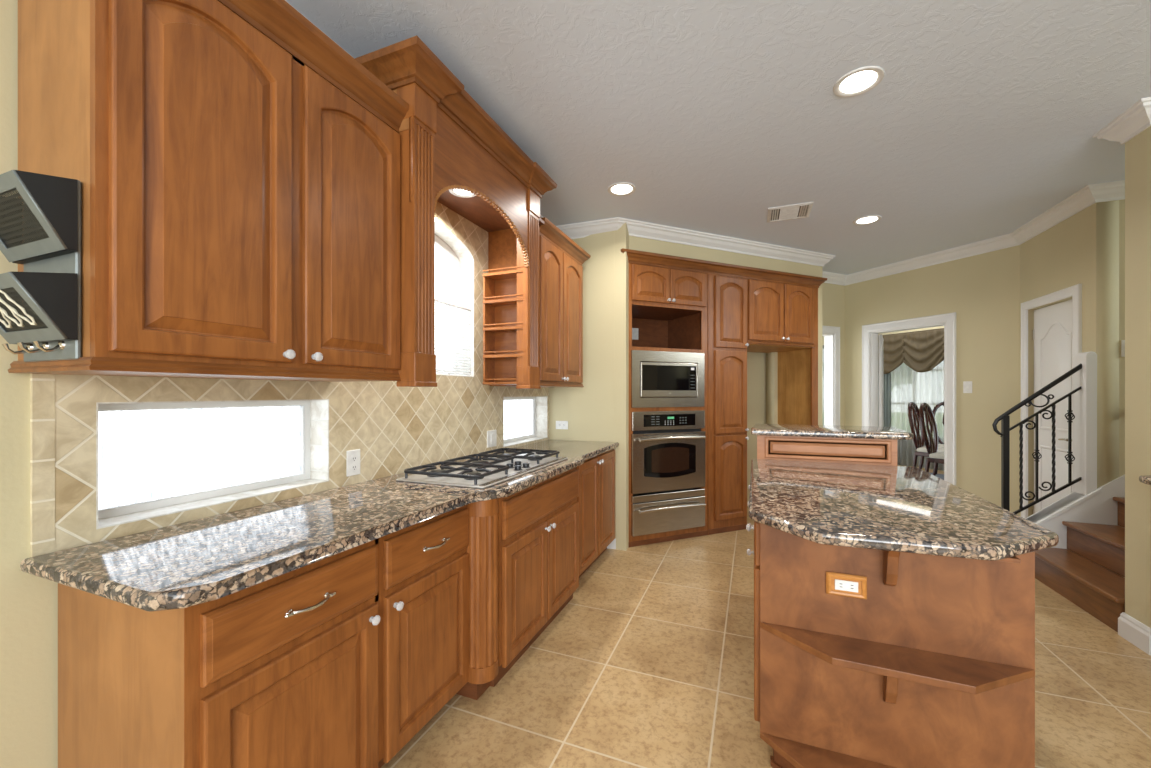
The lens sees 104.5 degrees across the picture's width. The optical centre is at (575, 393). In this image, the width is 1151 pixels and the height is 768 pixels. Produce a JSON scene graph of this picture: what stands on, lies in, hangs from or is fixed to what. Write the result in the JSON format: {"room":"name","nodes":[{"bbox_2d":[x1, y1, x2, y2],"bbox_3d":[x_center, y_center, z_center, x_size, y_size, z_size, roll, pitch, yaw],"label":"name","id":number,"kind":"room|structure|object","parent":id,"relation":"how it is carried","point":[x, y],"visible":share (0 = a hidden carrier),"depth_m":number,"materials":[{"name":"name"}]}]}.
{"room":"kitchen","nodes":[
{"label":"kitchen","id":0,"kind":"room"},
{"bbox_2d":[0,0,548,767],"bbox_3d":[-1.445,-0.070,1.222,0.160,2.800,6.400,0,0,22],"label":"wall","id":1,"kind":"structure","parent":0,"point":[395,429],"depth_m":1.24,"materials":[{"name":"tile"}]},
{"bbox_2d":[30,374,54,556],"bbox_3d":[-1.388,0.185,1.162,0.011,0.480,0.040,0,0,22],"label":"trim","id":2,"kind":"structure","parent":1,"relation":"attached to","point":[42,386],"depth_m":1.16,"materials":[{"name":"tile"}]},
{"bbox_2d":[98,400,309,519],"bbox_3d":[-1.333,0.204,1.646,0.045,0.357,0.740,0,0,22],"label":"window","id":3,"kind":"structure","parent":1,"relation":"in","point":[151,455],"depth_m":1.58,"materials":[{"name":"white glass"}]},
{"bbox_2d":[8,0,408,381],"bbox_3d":[-1.045,-0.605,1.428,0.429,1.110,0.959,0,0,22],"label":"upper cabinet","id":4,"kind":"object","parent":1,"relation":"attached to","point":[237,168],"visible":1,"depth_m":1.19,"materials":[{"name":"brown wood"}]},
{"bbox_2d":[0,170,81,361],"bbox_3d":[-1.240,-0.275,0.994,0.264,0.400,0.109,0,0,22],"label":"wall organizer","id":5,"kind":"object","parent":4,"relation":"attached to","point":[49,288],"visible":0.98,"depth_m":0.97,"materials":[{"name":"grey paint"}]},
{"bbox_2d":[0,290,36,327],"bbox_3d":[-1.240,-0.190,0.967,0.143,0.084,0.059,0,0,22],"label":"cord","id":6,"kind":"object","parent":5,"relation":"hanging from","point":[14,312],"visible":1,"depth_m":0.97,"materials":[{"name":"white plastic"}]},
{"bbox_2d":[96,399,328,529],"bbox_3d":[-1.260,0.204,1.617,0.110,0.357,0.740,0,0,22],"label":"trim","id":7,"kind":"structure","parent":1,"relation":"attached to","point":[319,408],"depth_m":1.74,"materials":[{"name":"tile"}]},
{"bbox_2d":[346,449,359,476],"bbox_3d":[-1.022,0.320,2.055,0.009,0.118,0.075,0,0,22],"label":"wall outlet","id":8,"kind":"object","parent":1,"relation":"attached to","point":[352,456],"visible":1,"depth_m":2.05,"materials":[{"name":"white plastic"}]},
{"bbox_2d":[351,455,356,461],"bbox_3d":[-1.019,0.300,2.054,0.003,0.033,0.033,0,0,22],"label":"receptacle","id":9,"kind":"object","parent":8,"relation":"attached to","point":[353,457],"depth_m":2.05,"materials":[{"name":"white plastic"}]},
{"bbox_2d":[351,463,356,470],"bbox_3d":[-1.019,0.340,2.054,0.003,0.033,0.033,0,0,22],"label":"receptacle","id":10,"kind":"object","parent":8,"relation":"attached to","point":[353,465],"depth_m":2.05,"materials":[{"name":"white plastic"}]},
{"bbox_2d":[435,235,460,305],"bbox_3d":[-0.987,-0.555,2.510,0.056,0.900,1.050,0,0,22],"label":"window","id":11,"kind":"structure","parent":1,"relation":"in","point":[453,259],"depth_m":2.95,"materials":[{"name":"white paint"}]},
{"bbox_2d":[435,298,471,376],"bbox_3d":[-0.881,-0.332,2.468,0.020,0.449,1.028,0,0,22],"label":"pleated shade","id":12,"kind":"object","parent":1,"relation":"attached to","point":[453,321],"visible":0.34,"depth_m":2.77,"materials":[{"name":"white fabric"}]},
{"bbox_2d":[435,221,473,376],"bbox_3d":[-0.916,-0.555,2.481,0.110,0.900,1.050,0,0,22],"label":"trim","id":13,"kind":"structure","parent":1,"relation":"attached to","point":[465,257],"depth_m":2.95,"materials":[{"name":"tile"}]},
{"bbox_2d":[355,35,556,388],"bbox_3d":[-0.598,-0.686,2.398,0.539,1.318,1.340,0,0,22],"label":"arched valance","id":14,"kind":"object","parent":1,"relation":"attached to","point":[448,141],"visible":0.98,"depth_m":1.94,"materials":[{"name":"brown wood"}]},
{"bbox_2d":[449,189,475,197],"bbox_3d":[-0.621,-1.116,2.466,0.156,0.008,0.156,0,0,22],"label":"recessed light","id":15,"kind":"object","parent":14,"relation":"attached to","point":[460,193],"visible":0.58,"depth_m":2.49,"materials":[{"name":"white"}]},
{"bbox_2d":[483,265,527,384],"bbox_3d":[-0.413,-0.417,2.826,0.322,0.724,0.136,0,0,22],"label":"spice rack","id":16,"kind":"object","parent":14,"relation":"attached to","point":[500,299],"visible":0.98,"depth_m":2.87,"materials":[{"name":"brown wood"}]},
{"bbox_2d":[486,384,515,384],"bbox_3d":[-0.430,-0.061,2.830,0.288,0.012,0.118,0,0,22],"label":"shelf","id":17,"kind":"object","parent":16,"relation":"attached to","point":[486,384],"depth_m":2.82,"materials":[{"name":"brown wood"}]},
{"bbox_2d":[486,273,516,279],"bbox_3d":[-0.430,-0.749,2.830,0.288,0.012,0.118,0,0,22],"label":"shelf","id":18,"kind":"object","parent":16,"relation":"attached to","point":[489,276],"depth_m":2.84,"materials":[{"name":"brown wood"}]},
{"bbox_2d":[486,301,516,305],"bbox_3d":[-0.430,-0.577,2.830,0.288,0.012,0.118,0,0,22],"label":"shelf","id":19,"kind":"object","parent":16,"relation":"attached to","point":[488,303],"depth_m":2.84,"materials":[{"name":"brown wood"}]},
{"bbox_2d":[490,329,516,331],"bbox_3d":[-0.430,-0.405,2.830,0.288,0.012,0.118,0,0,22],"label":"shelf","id":20,"kind":"object","parent":16,"relation":"attached to","point":[491,330],"depth_m":2.84,"materials":[{"name":"brown wood"}]},
{"bbox_2d":[487,430,496,447],"bbox_3d":[-0.588,0.320,3.141,0.010,0.118,0.120,0,0,22],"label":"light switch","id":21,"kind":"object","parent":1,"relation":"attached to","point":[492,434],"visible":1,"depth_m":3.13,"materials":[{"name":"white plastic"}]},
{"bbox_2d":[504,397,535,442],"bbox_3d":[-0.515,0.213,3.694,0.045,0.374,0.760,0,0,22],"label":"window","id":22,"kind":"structure","parent":1,"relation":"in","point":[519,412],"depth_m":3.78,"materials":[{"name":"white glass"}]},
{"bbox_2d":[503,396,546,446],"bbox_3d":[-0.443,0.213,3.665,0.110,0.374,0.760,0,0,22],"label":"trim","id":23,"kind":"structure","parent":1,"relation":"attached to","point":[541,401],"depth_m":4.00,"materials":[{"name":"tile"}]},
{"bbox_2d":[490,217,590,386],"bbox_3d":[-0.235,-0.610,3.456,0.429,1.120,0.890,0,0,22],"label":"upper cabinet","id":24,"kind":"object","parent":1,"relation":"attached to","point":[561,260],"visible":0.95,"depth_m":3.30,"materials":[{"name":"brown wood"}]},
{"bbox_2d":[549,223,628,549],"bbox_3d":[0.043,-0.070,3.988,0.875,2.800,0.120,0,0,22],"label":"wall","id":25,"kind":"structure","parent":0,"point":[598,410],"depth_m":3.84,"materials":[{"name":"paint"}]},
{"bbox_2d":[556,421,567,428],"bbox_3d":[-0.122,0.285,3.984,0.118,0.075,0.009,0,0,22],"label":"wall outlet","id":26,"kind":"object","parent":25,"relation":"attached to","point":[559,424],"visible":1,"depth_m":3.98,"materials":[{"name":"white plastic"}]},
{"bbox_2d":[607,538,615,548],"bbox_3d":[0.332,1.265,3.823,0.188,0.130,0.045,0,0,-1],"label":"baseboard","id":27,"kind":"structure","parent":25,"relation":"attached to","point":[612,545],"depth_m":3.81,"materials":[{"name":"white paint"}]},
{"bbox_2d":[286,1,1124,285],"bbox_3d":[1.633,-1.417,2.329,10.609,0.105,5.133,0,0,-19],"label":"trim","id":28,"kind":"structure","parent":25,"relation":"attached to","point":[1089,195],"depth_m":4.10,"materials":[{"name":"white paint"}]},
{"bbox_2d":[285,0,1150,274],"bbox_3d":[3.715,-1.520,3.374,8.200,0.100,14.220,0,0,22],"label":"ceiling","id":29,"kind":"structure","parent":0,"point":[983,117],"depth_m":2.22,"materials":[{"name":"white paint"}]},
{"bbox_2d":[608,182,635,195],"bbox_3d":[0.333,-1.466,3.210,0.206,0.008,0.206,0,0,22],"label":"recessed light","id":30,"kind":"object","parent":29,"relation":"in","point":[621,188],"visible":1,"depth_m":3.20,"materials":[{"name":"white"}]},
{"bbox_2d":[767,202,812,222],"bbox_3d":[1.735,-1.464,3.625,0.320,0.012,0.310,0,0,22],"label":"ceiling vent","id":31,"kind":"object","parent":29,"relation":"in","point":[802,210],"visible":1,"depth_m":3.60,"materials":[{"name":"white metal"}]},
{"bbox_2d":[833,66,884,96],"bbox_3d":[1.334,-1.466,2.106,0.206,0.008,0.206,0,0,22],"label":"recessed light","id":32,"kind":"object","parent":29,"relation":"in","point":[861,80],"visible":1,"depth_m":2.09,"materials":[{"name":"white"}]},
{"bbox_2d":[853,215,881,224],"bbox_3d":[2.473,-1.466,3.783,0.206,0.008,0.206,0,0,22],"label":"recessed light","id":33,"kind":"object","parent":29,"relation":"in","point":[869,219],"visible":1,"depth_m":3.78,"materials":[{"name":"white"}]},
{"bbox_2d":[629,236,821,505],"bbox_3d":[1.353,-0.070,4.643,2.540,2.800,0.726,0,0,-23],"label":"wall","id":34,"kind":"structure","parent":0,"point":[756,361],"depth_m":4.79,"materials":[{"name":"paint"}]},
{"bbox_2d":[620,248,826,287],"bbox_3d":[1.520,-1.173,4.278,2.477,0.095,0.075,0,0,-23],"label":"crown molding","id":35,"kind":"structure","parent":34,"relation":"attached to","point":[634,256],"depth_m":4.20,"materials":[{"name":"brown wood"}]},
{"bbox_2d":[381,465,1150,767],"bbox_3d":[3.831,1.380,3.532,8.300,0.100,14.600,0,0,22],"label":"floor","id":36,"kind":"structure","parent":0,"point":[649,662],"depth_m":2.03,"materials":[{"name":"tile"}]},
{"bbox_2d":[58,538,380,767],"bbox_3d":[-0.990,0.892,1.324,0.608,0.875,0.545,0,0,22],"label":"base cabinet","id":37,"kind":"object","parent":36,"relation":"on","point":[282,671],"visible":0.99,"depth_m":1.12,"materials":[{"name":"brown wood"}]},
{"bbox_2d":[378,505,468,767],"bbox_3d":[-0.796,0.892,1.810,0.608,0.875,0.500,0,0,22],"label":"base cabinet","id":38,"kind":"object","parent":36,"relation":"on","point":[424,565],"visible":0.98,"depth_m":1.66,"materials":[{"name":"brown wood"}]},
{"bbox_2d":[456,498,497,699],"bbox_3d":[-0.569,0.893,2.042,0.474,0.873,0.148,0,0,22],"label":"fluted column","id":39,"kind":"structure","parent":36,"relation":"on","point":[482,549],"depth_m":1.92,"materials":[{"name":"brown wood"}]},
{"bbox_2d":[490,467,578,686],"bbox_3d":[-0.445,0.892,2.560,0.704,0.875,0.950,0,0,22],"label":"base cabinet","id":40,"kind":"object","parent":36,"relation":"on","point":[538,524],"visible":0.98,"depth_m":2.28,"materials":[{"name":"brown wood"}]},
{"bbox_2d":[20,439,618,611],"bbox_3d":[-0.488,0.435,2.446,0.709,0.039,3.133,0,0,22],"label":"countertop","id":41,"kind":"structure","parent":40,"relation":"on","point":[190,563],"depth_m":1.28,"materials":[{"name":"stone"}]},
{"bbox_2d":[396,448,567,488],"bbox_3d":[-0.450,0.386,2.462,0.490,0.060,0.950,0,0,22],"label":"gas cooktop","id":42,"kind":"object","parent":41,"relation":"in","point":[489,470],"visible":1,"depth_m":2.26,"materials":[{"name":"metal"}]},
{"bbox_2d":[577,449,614,577],"bbox_3d":[-0.110,0.892,3.460,0.659,0.875,0.965,0,0,22],"label":"base cabinet","id":43,"kind":"object","parent":36,"relation":"on","point":[596,498],"visible":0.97,"depth_m":3.32,"materials":[{"name":"brown wood"}]},
{"bbox_2d":[628,263,707,546],"bbox_3d":[0.731,0.095,4.248,0.884,2.470,0.720,0,0,-23],"label":"tall cabinet","id":44,"kind":"object","parent":36,"relation":"on","point":[668,307],"depth_m":4.05,"materials":[{"name":"brown wood"}]},
{"bbox_2d":[632,328,637,339],"bbox_3d":[0.613,-0.608,4.572,0.075,0.118,0.010,0,0,-23],"label":"light switch","id":45,"kind":"object","parent":44,"relation":"attached to","point":[634,330],"visible":1,"depth_m":4.57,"materials":[{"name":"white plastic"}]},
{"bbox_2d":[631,350,703,407],"bbox_3d":[0.762,-0.123,4.178,0.772,0.497,0.432,0,0,-23],"label":"microwave","id":46,"kind":"object","parent":44,"relation":"in","point":[660,377],"visible":0.97,"depth_m":3.97,"materials":[{"name":"silver metal"}]},
{"bbox_2d":[631,410,705,493],"bbox_3d":[0.755,0.519,4.193,0.772,0.718,0.600,0,0,-23],"label":"wall oven","id":47,"kind":"object","parent":44,"relation":"in","point":[668,447],"visible":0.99,"depth_m":3.96,"materials":[{"name":"silver metal"}]},
{"bbox_2d":[708,273,748,534],"bbox_3d":[1.349,0.095,4.541,0.478,2.470,0.670,0,0,-23],"label":"pantry cabinet","id":48,"kind":"object","parent":36,"relation":"on","point":[727,295],"visible":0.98,"depth_m":4.26,"materials":[{"name":"brown wood"}]},
{"bbox_2d":[747,279,817,424],"bbox_3d":[2.014,0.095,4.854,0.989,2.470,0.720,0,0,-23],"label":"surround","id":49,"kind":"object","parent":36,"relation":"on","point":[782,318],"visible":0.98,"depth_m":4.68,"materials":[{"name":"brown wood"}]},
{"bbox_2d":[751,424,913,465],"bbox_3d":[1.630,0.778,2.913,0.895,1.103,0.600,0,0,22],"label":"raised bar","id":50,"kind":"object","parent":36,"relation":"on","point":[868,445],"visible":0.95,"depth_m":2.70,"materials":[{"name":"brown wood"}]},
{"bbox_2d":[746,485,1034,767],"bbox_3d":[1.204,0.893,2.007,0.806,0.874,1.480,0,0,22],"label":"kitchen island","id":51,"kind":"object","parent":36,"relation":"on","point":[935,668],"visible":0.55,"depth_m":1.44,"materials":[{"name":"brown wood"}]},
{"bbox_2d":[760,732,894,767],"bbox_3d":[0.984,1.231,1.388,0.756,0.022,0.168,0,0,22],"label":"shelf","id":52,"kind":"object","parent":51,"relation":"attached to","point":[800,752],"depth_m":1.50,"materials":[{"name":"brown wood"}]},
{"bbox_2d":[826,571,866,598],"bbox_3d":[0.911,0.647,1.500,0.120,0.076,0.014,0,0,22],"label":"wall outlet","id":53,"kind":"object","parent":51,"relation":"attached to","point":[840,584],"visible":1,"depth_m":1.50,"materials":[{"name":"brown wood"}]},
{"bbox_2d":[835,579,857,592],"bbox_3d":[0.910,0.647,1.498,0.068,0.034,0.004,0,0,22],"label":"receptacle","id":54,"kind":"object","parent":53,"relation":"attached to","point":[841,585],"depth_m":1.50,"materials":[{"name":"white plastic"}]},
{"bbox_2d":[760,622,1034,694],"bbox_3d":[0.985,0.834,1.390,0.756,0.023,0.163,0,0,22],"label":"shelf","id":55,"kind":"object","parent":51,"relation":"attached to","point":[965,672],"depth_m":1.37,"materials":[{"name":"brown wood"}]},
{"bbox_2d":[749,459,1058,560],"bbox_3d":[1.239,0.435,1.965,0.878,0.039,1.547,0,0,22],"label":"island countertop","id":56,"kind":"structure","parent":51,"relation":"on","point":[877,507],"depth_m":1.54,"materials":[{"name":"stone"}]},
{"bbox_2d":[928,472,943,479],"bbox_3d":[5.030,1.326,6.415,2.450,0.008,3.100,0,0,-23],"label":"rug","id":57,"kind":"object","parent":36,"relation":"on","point":[941,476],"visible":0.02,"depth_m":7.17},
{"bbox_2d":[908,402,943,469],"bbox_3d":[5.347,0.730,6.635,0.562,1.200,0.615,0,0,-38],"label":"dining chair","id":58,"kind":"object","parent":57,"relation":"on","point":[921,451],"visible":0.56,"depth_m":6.74,"materials":[{"name":"brown wood"}]},
{"bbox_2d":[919,403,943,475],"bbox_3d":[5.034,0.730,6.000,0.562,1.200,0.615,0,0,-36],"label":"dining chair","id":59,"kind":"object","parent":57,"relation":"on","point":[936,457],"visible":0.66,"depth_m":6.13,"materials":[{"name":"brown wood"}]},
{"bbox_2d":[933,402,943,473],"bbox_3d":[5.984,0.730,6.982,0.562,1.200,0.615,0,0,11],"label":"dining chair","id":60,"kind":"object","parent":57,"relation":"on","point":[938,405],"visible":0.09,"depth_m":7.23,"materials":[{"name":"brown wood"}]},
{"bbox_2d":[1035,497,1124,631],"bbox_3d":[4.124,0.530,2.506,2.097,1.600,0.956,0,0,22],"label":"staircase","id":61,"kind":"structure","parent":36,"relation":"on","point":[1097,590],"depth_m":2.88,"materials":[{"name":"brown wood"}]},
{"bbox_3d":[2.962,0.893,1.601,0.654,0.873,1.200,0,0,22],"label":"base cabinet","id":62,"kind":"object","parent":36,"relation":"on","visible":0},
{"bbox_2d":[1139,475,1150,484],"bbox_3d":[2.932,0.435,1.600,0.640,0.039,1.245,0,0,22],"label":"countertop","id":63,"kind":"structure","parent":62,"relation":"on","point":[1146,479],"depth_m":2.23,"materials":[{"name":"stone"}]},
{"bbox_2d":[766,283,844,425],"bbox_3d":[2.845,-0.070,5.484,1.200,2.800,0.120,0,0,-23],"label":"wall","id":64,"kind":"structure","parent":0,"point":[833,295],"depth_m":5.56,"materials":[{"name":"paint"}]},
{"bbox_2d":[822,333,833,424],"bbox_3d":[2.914,0.295,5.514,0.650,2.070,0.122,0,0,-23],"label":"window","id":65,"kind":"structure","parent":64,"relation":"attached to","point":[828,338],"depth_m":5.62,"materials":[{"name":"white paint"}]},
{"bbox_2d":[822,326,839,425],"bbox_3d":[2.942,0.249,5.449,0.834,2.162,0.022,0,0,-23],"label":"trim","id":66,"kind":"structure","parent":64,"relation":"attached to","point":[825,329],"depth_m":5.58,"materials":[{"name":"white paint"}]},
{"bbox_2d":[822,326,943,470],"bbox_3d":[6.597,-0.070,7.036,0.122,2.800,7.600,0,0,-23],"label":"wall","id":67,"kind":"structure","parent":0,"point":[939,326],"depth_m":8.11,"materials":[{"name":"paint"}]},
{"bbox_2d":[878,328,943,373],"bbox_3d":[5.831,-0.717,7.939,0.114,0.726,2.535,0,0,-23],"label":"window valance","id":68,"kind":"object","parent":67,"relation":"attached to","point":[921,351],"visible":0.43,"depth_m":7.74,"materials":[{"name":"brown fabric"}]},
{"bbox_2d":[878,372,890,426],"bbox_3d":[5.785,0.150,8.369,0.086,2.320,0.251,0,0,-23],"label":"drape","id":69,"kind":"object","parent":68,"relation":"hanging from","point":[887,377],"visible":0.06,"depth_m":8.31,"materials":[{"name":"grey fabric"}]},
{"bbox_2d":[891,360,943,443],"bbox_3d":[6.052,0.149,7.895,0.065,1.409,0.835,0,0,-23],"label":"sheer curtain","id":70,"kind":"object","parent":67,"relation":"hanging from","point":[908,385],"depth_m":7.92,"materials":[{"name":"white fabric"}]},
{"bbox_2d":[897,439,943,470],"bbox_3d":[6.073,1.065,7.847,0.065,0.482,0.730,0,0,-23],"label":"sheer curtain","id":71,"kind":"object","parent":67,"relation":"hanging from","point":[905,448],"depth_m":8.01,"materials":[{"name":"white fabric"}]},
{"bbox_2d":[845,245,1019,515],"bbox_3d":[3.812,-0.070,4.910,0.120,2.800,1.699,0,0,-23],"label":"wall","id":72,"kind":"structure","parent":0,"point":[983,290],"depth_m":4.44,"materials":[{"name":"paint"}]},
{"bbox_2d":[879,334,883,426],"bbox_3d":[3.906,0.305,5.699,0.036,2.030,0.760,0,0,36],"label":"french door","id":73,"kind":"structure","parent":72,"relation":"in","point":[881,341],"depth_m":5.39,"materials":[{"name":"white paint"}]},
{"bbox_2d":[862,312,955,485],"bbox_3d":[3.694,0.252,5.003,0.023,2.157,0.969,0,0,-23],"label":"trim","id":74,"kind":"structure","parent":72,"relation":"attached to","point":[949,319],"depth_m":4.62,"materials":[{"name":"white paint"}]},
{"bbox_2d":[963,381,971,392],"bbox_3d":[3.930,-0.060,4.470,0.010,0.118,0.075,0,0,-23],"label":"light switch","id":75,"kind":"object","parent":72,"relation":"attached to","point":[967,385],"visible":1,"depth_m":4.47,"materials":[{"name":"white plastic"}]},
{"bbox_2d":[1020,199,1124,522],"bbox_3d":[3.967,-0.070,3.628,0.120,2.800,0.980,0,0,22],"label":"wall","id":76,"kind":"structure","parent":0,"point":[1083,248],"depth_m":3.23,"materials":[{"name":"paint"}]},
{"bbox_2d":[1021,284,1081,517],"bbox_3d":[3.918,0.256,3.696,0.022,2.149,0.777,0,0,22],"label":"trim","id":77,"kind":"structure","parent":76,"relation":"attached to","point":[1075,291],"depth_m":3.86,"materials":[{"name":"white paint"}]},
{"bbox_2d":[1032,299,1071,513],"bbox_3d":[3.951,0.293,3.687,0.085,2.058,0.620,0,0,22],"label":"panelled door","id":78,"kind":"structure","parent":76,"relation":"in","point":[1052,332],"depth_m":3.73,"materials":[{"name":"white paint"}]},
{"bbox_2d":[1025,487,1101,524],"bbox_3d":[3.443,0.976,3.368,0.700,0.611,0.152,0,0,22],"label":"trim","id":79,"kind":"structure","parent":76,"relation":"attached to","point":[1081,499],"depth_m":3.28,"materials":[{"name":"white paint"}]},
{"bbox_2d":[992,364,1081,513],"bbox_3d":[3.466,0.448,3.349,0.529,1.331,0.052,0,0,22],"label":"stair railing","id":80,"kind":"object","parent":79,"relation":"on","point":[1005,418],"visible":1,"depth_m":3.36,"materials":[{"name":"black metal"}]},
{"bbox_2d":[1040,474,1124,577],"bbox_3d":[4.210,0.422,2.997,2.000,1.815,0.015,0,0,22],"label":"trim","id":81,"kind":"structure","parent":76,"relation":"attached to","point":[1101,508],"depth_m":3.19,"materials":[{"name":"white paint"}]},
{"bbox_2d":[1074,351,1096,494],"bbox_3d":[3.723,0.227,3.256,0.058,1.054,0.132,0,0,22],"label":"trim","id":82,"kind":"structure","parent":76,"relation":"attached to","point":[1085,399],"depth_m":3.21,"materials":[{"name":"white paint"}]},
{"bbox_2d":[1121,340,1124,356],"bbox_3d":[3.883,-0.315,3.129,0.075,0.118,0.010,0,0,22],"label":"light switch","id":83,"kind":"object","parent":76,"relation":"attached to","point":[1122,341],"visible":0.28,"depth_m":3.14,"materials":[{"name":"white plastic"}]},
{"bbox_2d":[1125,126,1150,627],"bbox_3d":[5.019,-0.070,1.537,4.415,2.800,0.175,0,0,22],"label":"wall column","id":84,"kind":"structure","parent":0,"point":[1137,149],"depth_m":2.36,"materials":[{"name":"paint"}]},
{"bbox_2d":[1092,97,1150,144],"bbox_3d":[4.979,-1.417,1.553,4.503,0.105,0.351,0,0,22],"label":"trim","id":85,"kind":"structure","parent":84,"relation":"attached to","point":[1133,121],"depth_m":2.35,"materials":[{"name":"white paint"}]},
{"bbox_2d":[1118,612,1150,654],"bbox_3d":[3.153,1.265,2.281,0.433,0.130,0.211,0,0,22],"label":"baseboard","id":86,"kind":"structure","parent":84,"relation":"attached to","point":[1137,633],"depth_m":2.35,"materials":[{"name":"white paint"}]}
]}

